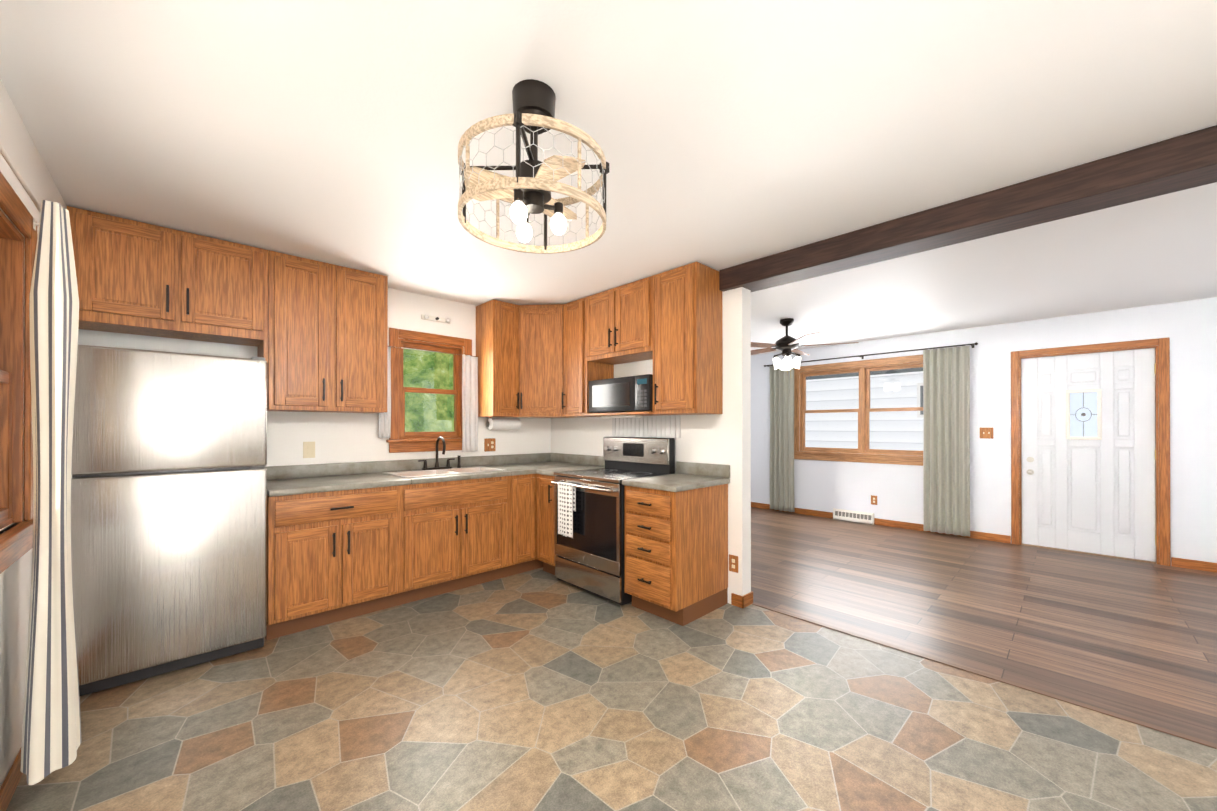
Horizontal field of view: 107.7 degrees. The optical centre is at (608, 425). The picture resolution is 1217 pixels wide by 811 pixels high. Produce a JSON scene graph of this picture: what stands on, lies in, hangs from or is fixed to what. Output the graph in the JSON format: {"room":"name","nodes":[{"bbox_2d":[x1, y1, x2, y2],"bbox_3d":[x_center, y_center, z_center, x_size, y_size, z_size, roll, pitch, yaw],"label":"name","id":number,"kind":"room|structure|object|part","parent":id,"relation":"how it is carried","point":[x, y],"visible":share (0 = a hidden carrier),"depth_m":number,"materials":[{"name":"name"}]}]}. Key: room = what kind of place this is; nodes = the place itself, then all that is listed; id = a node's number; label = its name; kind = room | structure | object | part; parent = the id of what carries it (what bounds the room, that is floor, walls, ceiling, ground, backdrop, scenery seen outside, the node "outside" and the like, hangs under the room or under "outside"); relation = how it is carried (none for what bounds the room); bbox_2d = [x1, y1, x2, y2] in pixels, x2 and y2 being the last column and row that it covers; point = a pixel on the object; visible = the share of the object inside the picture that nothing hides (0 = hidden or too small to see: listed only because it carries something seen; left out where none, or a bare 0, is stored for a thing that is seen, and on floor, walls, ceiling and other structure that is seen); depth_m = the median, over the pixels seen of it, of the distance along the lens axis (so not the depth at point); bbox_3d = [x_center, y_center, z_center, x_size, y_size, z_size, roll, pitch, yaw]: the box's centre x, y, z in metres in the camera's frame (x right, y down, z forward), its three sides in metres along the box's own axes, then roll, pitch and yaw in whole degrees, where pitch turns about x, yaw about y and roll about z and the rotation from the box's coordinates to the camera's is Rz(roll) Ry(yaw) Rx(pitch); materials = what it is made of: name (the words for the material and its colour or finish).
{"room":"kitchen","nodes":[
{"label":"kitchen","id":0,"kind":"room"},
{"bbox_2d":[0,79,66,787],"bbox_3d":[-1.141,0.070,0.443,0.160,2.440,5.610,0,0,-44],"label":"wall","id":1,"kind":"structure","parent":0,"point":[18,145],"depth_m":1.62,"materials":[{"name":"white paint"}]},
{"bbox_2d":[0,748,22,810],"bbox_3d":[-0.874,1.247,0.287,0.012,0.085,4.698,0,0,-44],"label":"baseboard","id":2,"kind":"structure","parent":1,"relation":"attached to","point":[10,782],"depth_m":1.54,"materials":[{"name":"brown wood"}]},
{"bbox_2d":[0,171,36,573],"bbox_3d":[-1.580,-0.168,0.930,0.198,1.290,2.230,0,0,-44],"label":"kitchen window","id":3,"kind":"structure","parent":1,"relation":"in","point":[16,542],"depth_m":1.66,"materials":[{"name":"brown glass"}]},
{"bbox_3d":[-1.577,-0.178,0.933,0.040,0.956,1.876,0,0,-44],"label":"glass","id":4,"kind":"part","parent":3,"relation":"part of","materials":[{"name":"clear glass"}]},
{"bbox_2d":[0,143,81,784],"bbox_3d":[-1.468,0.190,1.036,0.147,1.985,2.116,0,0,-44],"label":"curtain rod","id":5,"kind":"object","parent":3,"relation":"attached to","point":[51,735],"visible":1,"depth_m":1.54,"materials":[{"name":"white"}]},
{"bbox_2d":[20,200,81,784],"bbox_3d":[-1.981,0.202,1.583,0.130,1.965,0.284,0,0,-44],"label":"curtain","id":6,"kind":"object","parent":5,"relation":"hanging from","point":[51,729],"depth_m":1.54,"materials":[{"name":"fabric"}]},
{"bbox_2d":[265,288,550,466],"bbox_3d":[-0.533,0.086,5.022,7.375,2.440,0.160,0,0,-44],"label":"wall","id":7,"kind":"structure","parent":0,"point":[335,437],"depth_m":3.69,"materials":[{"name":"white paint"}]},
{"bbox_2d":[67,206,270,349],"bbox_3d":[-2.599,-0.839,2.690,0.832,0.585,0.349,0,0,-44],"label":"upper cabinet","id":8,"kind":"object","parent":7,"relation":"attached to","point":[136,279],"depth_m":2.55,"materials":[{"name":"brown wood"}]},
{"bbox_2d":[303,442,314,457],"bbox_3d":[-2.215,0.180,3.291,0.075,0.120,0.008,0,0,-44],"label":"outlet","id":9,"kind":"object","parent":7,"relation":"attached to","point":[308,449],"visible":1,"depth_m":3.29,"materials":[{"name":"beige plastic"}]},
{"bbox_2d":[259,251,387,412],"bbox_3d":[-2.037,-0.615,3.228,0.720,1.030,0.349,0,0,-44],"label":"upper cabinet","id":10,"kind":"object","parent":7,"relation":"attached to","point":[314,333],"depth_m":3.07,"materials":[{"name":"brown wood"}]},
{"bbox_2d":[386,328,471,452],"bbox_3d":[-1.594,-0.290,3.973,0.770,1.035,0.208,0,0,-44],"label":"kitchen window","id":11,"kind":"structure","parent":7,"relation":"in","point":[401,439],"depth_m":3.88,"materials":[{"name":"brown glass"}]},
{"bbox_2d":[378,346,478,451],"bbox_3d":[-1.535,-0.203,3.863,0.878,0.890,0.039,0,0,-44],"label":"curtains","id":12,"kind":"object","parent":11,"relation":"attached to","point":[469,403],"visible":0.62,"depth_m":4.09,"materials":[{"name":"white fabric"}]},
{"bbox_3d":[-1.594,-0.308,3.973,0.456,0.726,0.040,0,0,-44],"label":"glass","id":13,"kind":"part","parent":11,"relation":"part of","materials":[{"name":"clear glass"}]},
{"bbox_2d":[421,314,450,323],"bbox_3d":[-1.519,-0.943,3.933,0.260,0.040,0.048,0,0,-44],"label":"wall lamp","id":14,"kind":"object","parent":7,"relation":"attached to","point":[437,319],"visible":0.98,"depth_m":3.92,"materials":[{"name":"white plastic"}]},
{"bbox_2d":[484,438,495,451],"bbox_3d":[-1.146,0.188,4.311,0.118,0.125,0.015,0,0,-44],"label":"light switch","id":15,"kind":"object","parent":7,"relation":"attached to","point":[489,444],"visible":1,"depth_m":4.32,"materials":[{"name":"brown wood"}]},
{"bbox_2d":[476,300,562,417],"bbox_3d":[-0.696,-0.604,4.261,0.878,1.045,0.714,0,0,-44],"label":"upper cabinet","id":16,"kind":"object","parent":7,"relation":"attached to","point":[519,348],"depth_m":4.12,"materials":[{"name":"brown wood"}]},
{"bbox_2d":[486,417,520,429],"bbox_3d":[-1.006,-0.020,4.292,0.360,0.120,0.104,0,0,-44],"label":"paper towel roll","id":17,"kind":"object","parent":16,"relation":"attached to","point":[503,424],"visible":1,"depth_m":4.24,"materials":[{"name":"white paper"}]},
{"bbox_3d":[-0.631,-0.605,4.130,0.292,0.985,0.313,0,0,-44],"label":"diagonal door","id":18,"kind":"part","parent":16,"relation":"part of","materials":[{"name":"brown wood"}]},
{"bbox_2d":[0,0,1216,355],"bbox_3d":[1.408,-1.191,3.002,7.375,0.100,5.770,0,0,-44],"label":"ceiling","id":19,"kind":"structure","parent":0,"point":[724,134],"depth_m":1.72,"materials":[{"name":"white paint"}]},
{"bbox_2d":[458,79,608,253],"bbox_3d":[-0.259,-0.905,1.545,0.502,0.479,0.502,0,0,-44],"label":"kitchen ceiling light","id":20,"kind":"object","parent":19,"relation":"hanging from","point":[529,188],"visible":1,"depth_m":1.48,"materials":[{"name":"brown metal"}]},
{"bbox_2d":[751,318,858,373],"bbox_3d":[1.918,-0.822,4.809,1.289,0.624,1.296,0,0,-44],"label":"room ceiling fan","id":21,"kind":"object","parent":19,"relation":"hanging from","point":[787,345],"visible":1,"depth_m":4.71,"materials":[{"name":"brown metal"}]},
{"bbox_2d":[719,125,1216,291],"bbox_3d":[2.039,-1.069,2.136,0.220,0.149,3.323,0,0,-44],"label":"ceiling beam","id":22,"kind":"structure","parent":19,"relation":"attached to","point":[1181,162],"depth_m":2.14,"materials":[{"name":"brown wood"}]},
{"bbox_2d":[6,507,1216,810],"bbox_3d":[1.408,1.349,2.993,7.375,0.100,5.770,0,0,-44],"label":"floor","id":23,"kind":"structure","parent":0,"point":[538,689],"depth_m":2.09,"materials":[{"name":"stone"}]},
{"bbox_2d":[71,345,266,695],"bbox_3d":[-2.463,0.453,2.550,0.736,1.689,0.666,0,0,-44],"label":"refrigerator","id":24,"kind":"object","parent":23,"relation":"on","point":[169,513],"visible":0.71,"depth_m":2.28,"materials":[{"name":"grey metal"}]},
{"bbox_2d":[265,436,584,640],"bbox_3d":[-1.306,0.699,3.711,2.516,1.205,0.656,0,0,-44],"label":"base unit","id":25,"kind":"object","parent":23,"relation":"on","point":[348,540],"depth_m":3.15,"materials":[{"name":"brown wood"}]},
{"bbox_2d":[418,436,460,469],"bbox_3d":[-1.416,0.239,3.820,0.374,0.291,0.182,0,0,-44],"label":"faucet","id":26,"kind":"object","parent":25,"relation":"on","point":[448,467],"depth_m":3.84,"materials":[{"name":"brown metal"}]},
{"bbox_2d":[383,466,505,477],"bbox_3d":[-1.348,0.467,3.707,0.844,0.176,0.484,0,0,-44],"label":"sink","id":27,"kind":"object","parent":25,"relation":"in","point":[448,470],"depth_m":3.74,"materials":[{"name":"white ceramic"}]},
{"bbox_2d":[265,453,729,496],"bbox_3d":[-0.776,0.355,3.159,2.515,0.134,2.188,0,0,-44],"label":"countertop","id":28,"kind":"structure","parent":25,"relation":"on","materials":[{"name":"stone"}]},
{"bbox_2d":[533,455,604,574],"bbox_3d":[-0.312,0.797,4.018,0.656,1.010,0.276,0,0,-44],"label":"base unit","id":29,"kind":"object","parent":23,"relation":"on","point":[544,467],"depth_m":3.89,"materials":[{"name":"brown wood"}]},
{"bbox_2d":[551,437,674,605],"bbox_3d":[0.018,0.701,3.606,0.704,1.200,0.760,0,0,-44],"label":"stove","id":30,"kind":"object","parent":23,"relation":"on","point":[590,529],"visible":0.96,"depth_m":3.44,"materials":[{"name":"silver metal"}]},
{"bbox_2d":[558,482,575,537],"bbox_3d":[-0.331,0.657,3.494,0.045,0.417,0.181,0,0,-44],"label":"dish towel","id":31,"kind":"object","parent":30,"relation":"hanging from","point":[566,491],"depth_m":3.46,"materials":[{"name":"white fabric"}]},
{"bbox_2d":[622,461,729,625],"bbox_3d":[0.480,0.794,3.180,0.672,1.010,0.479,0,0,-44],"label":"base unit","id":32,"kind":"object","parent":23,"relation":"on","point":[676,525],"depth_m":3.00,"materials":[{"name":"brown wood"}]},
{"bbox_2d":[752,602,1216,748],"bbox_3d":[2.140,1.293,2.110,0.040,0.006,3.142,0,0,-44],"label":"threshold strip","id":33,"kind":"object","parent":23,"relation":"on","point":[1139,722],"depth_m":2.21,"materials":[{"name":"brown wood"}]},
{"bbox_2d":[551,287,750,603],"bbox_3d":[0.209,0.082,4.041,0.120,2.440,2.283,0,0,-44],"label":"wall","id":34,"kind":"structure","parent":0,"point":[724,438],"depth_m":3.25,"materials":[{"name":"white paint"}]},
{"bbox_2d":[563,298,614,417],"bbox_3d":[-0.225,-0.604,4.128,0.385,1.045,0.351,0,0,-44],"label":"upper cabinet","id":35,"kind":"object","parent":34,"relation":"attached to","point":[577,374],"depth_m":3.99,"materials":[{"name":"brown wood"}]},
{"bbox_2d":[589,374,652,412],"bbox_3d":[0.187,-0.244,3.691,0.337,0.279,0.690,0,0,-44],"label":"microwave","id":36,"kind":"object","parent":35,"relation":"on","point":[626,394],"visible":0.85,"depth_m":3.54,"materials":[{"name":"black plastic"}]},
{"bbox_2d":[601,415,641,417],"bbox_3d":[0.101,-0.072,3.691,0.080,0.021,0.400,0,0,-44],"label":"under-cabinet light","id":37,"kind":"object","parent":35,"relation":"attached to","point":[627,416],"visible":0.96,"depth_m":3.61,"materials":[{"name":"white plastic"}]},
{"bbox_2d":[583,276,650,365],"bbox_3d":[0.184,-0.846,3.729,0.348,0.565,0.788,0,0,-44],"label":"upper cabinet","id":38,"kind":"object","parent":34,"relation":"attached to","point":[616,321],"depth_m":3.60,"materials":[{"name":"brown wood"}]},
{"bbox_2d":[612,415,679,437],"bbox_3d":[0.305,0.010,3.845,0.009,0.183,0.780,0,0,-44],"label":"backsplash","id":39,"kind":"structure","parent":34,"relation":"attached to","point":[668,426],"depth_m":3.80,"materials":[{"name":"white"}]},
{"bbox_2d":[651,262,722,415],"bbox_3d":[0.589,-0.607,3.306,0.348,1.045,0.378,0,0,-44],"label":"upper cabinet","id":40,"kind":"object","parent":34,"relation":"attached to","point":[687,341],"depth_m":3.17,"materials":[{"name":"brown wood"}]},
{"bbox_2d":[729,554,737,572],"bbox_3d":[0.904,1.000,3.218,0.008,0.120,0.075,0,0,-44],"label":"outlet","id":41,"kind":"object","parent":34,"relation":"attached to","point":[733,563],"visible":1,"depth_m":3.22,"materials":[{"name":"brown wood"}]},
{"bbox_2d":[731,591,752,607],"bbox_3d":[0.214,1.260,4.032,0.146,0.085,2.294,0,0,-44],"label":"baseboard","id":42,"kind":"structure","parent":34,"relation":"attached to","point":[744,601],"depth_m":3.19,"materials":[{"name":"brown wood"}]},
{"bbox_2d":[751,297,1216,562],"bbox_3d":[4.012,0.087,5.494,0.160,2.440,5.450,0,0,-44],"label":"wall","id":43,"kind":"structure","parent":0,"point":[1188,329],"depth_m":4.97,"materials":[{"name":"white paint"}]},
{"bbox_2d":[833,508,873,524],"bbox_3d":[3.322,1.234,6.041,0.046,0.150,0.500,0,0,-44],"label":"wall vent","id":44,"kind":"object","parent":43,"relation":"attached to","point":[854,516],"visible":1,"depth_m":6.02,"materials":[{"name":"white plastic"}]},
{"bbox_2d":[794,354,922,465],"bbox_3d":[3.464,-0.189,6.029,0.213,1.375,1.910,0,0,-44],"label":"living room window","id":45,"kind":"structure","parent":43,"relation":"in","point":[879,455],"depth_m":6.01,"materials":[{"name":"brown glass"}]},
{"bbox_3d":[3.465,-0.206,6.030,0.040,1.046,1.576,0,0,-44],"label":"glass","id":46,"kind":"part","parent":45,"relation":"part of","materials":[{"name":"clear glass"}]},
{"bbox_2d":[764,342,977,536],"bbox_3d":[3.325,0.168,5.992,0.141,2.221,2.572,0,0,-44],"label":"curtains","id":47,"kind":"object","parent":43,"relation":"attached to","point":[946,439],"visible":1,"depth_m":5.32,"materials":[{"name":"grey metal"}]},
{"bbox_2d":[871,495,876,504],"bbox_3d":[3.515,0.989,5.887,0.008,0.120,0.075,0,0,-44],"label":"outlet","id":48,"kind":"object","parent":43,"relation":"attached to","point":[873,500],"visible":1,"depth_m":5.89,"materials":[{"name":"brown wood"}]},
{"bbox_2d":[751,502,1216,572],"bbox_3d":[3.949,1.264,5.430,0.012,0.085,5.446,0,0,-44],"label":"baseboard","id":49,"kind":"structure","parent":43,"relation":"attached to","point":[1195,564],"depth_m":5.15,"materials":[{"name":"brown wood"}]},
{"bbox_2d":[980,428,992,438],"bbox_3d":[4.303,0.086,5.063,0.015,0.125,0.120,0,0,-44],"label":"light switch","id":50,"kind":"object","parent":43,"relation":"attached to","point":[986,433],"visible":1,"depth_m":5.06,"materials":[{"name":"brown wood"}]},
{"bbox_2d":[1021,348,1155,563],"bbox_3d":[4.854,0.285,4.538,0.147,2.038,0.941,0,0,-44],"label":"entry door","id":51,"kind":"structure","parent":43,"relation":"in","point":[1088,453],"depth_m":4.51,"materials":[{"name":"white paint"}]},
{"bbox_2d":[1011,337,1170,565],"bbox_3d":[4.877,0.244,4.567,0.162,2.120,1.095,0,0,-44],"label":"door frame","id":52,"kind":"structure","parent":43,"relation":"attached to","point":[1161,346],"depth_m":4.21,"materials":[{"name":"brown wood"}]},
{"label":"outside","id":53,"kind":"structure","parent":0,"visible":0},
{"bbox_2d":[403,349,453,431],"bbox_3d":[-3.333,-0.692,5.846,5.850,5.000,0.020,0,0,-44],"label":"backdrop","id":54,"kind":"structure","parent":53,"point":[408,371],"depth_m":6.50,"materials":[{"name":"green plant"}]},
{"bbox_2d":[805,367,922,450],"bbox_3d":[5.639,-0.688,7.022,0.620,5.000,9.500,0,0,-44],"label":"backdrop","id":55,"kind":"structure","parent":53,"point":[846,416],"depth_m":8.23,"materials":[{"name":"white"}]}
]}

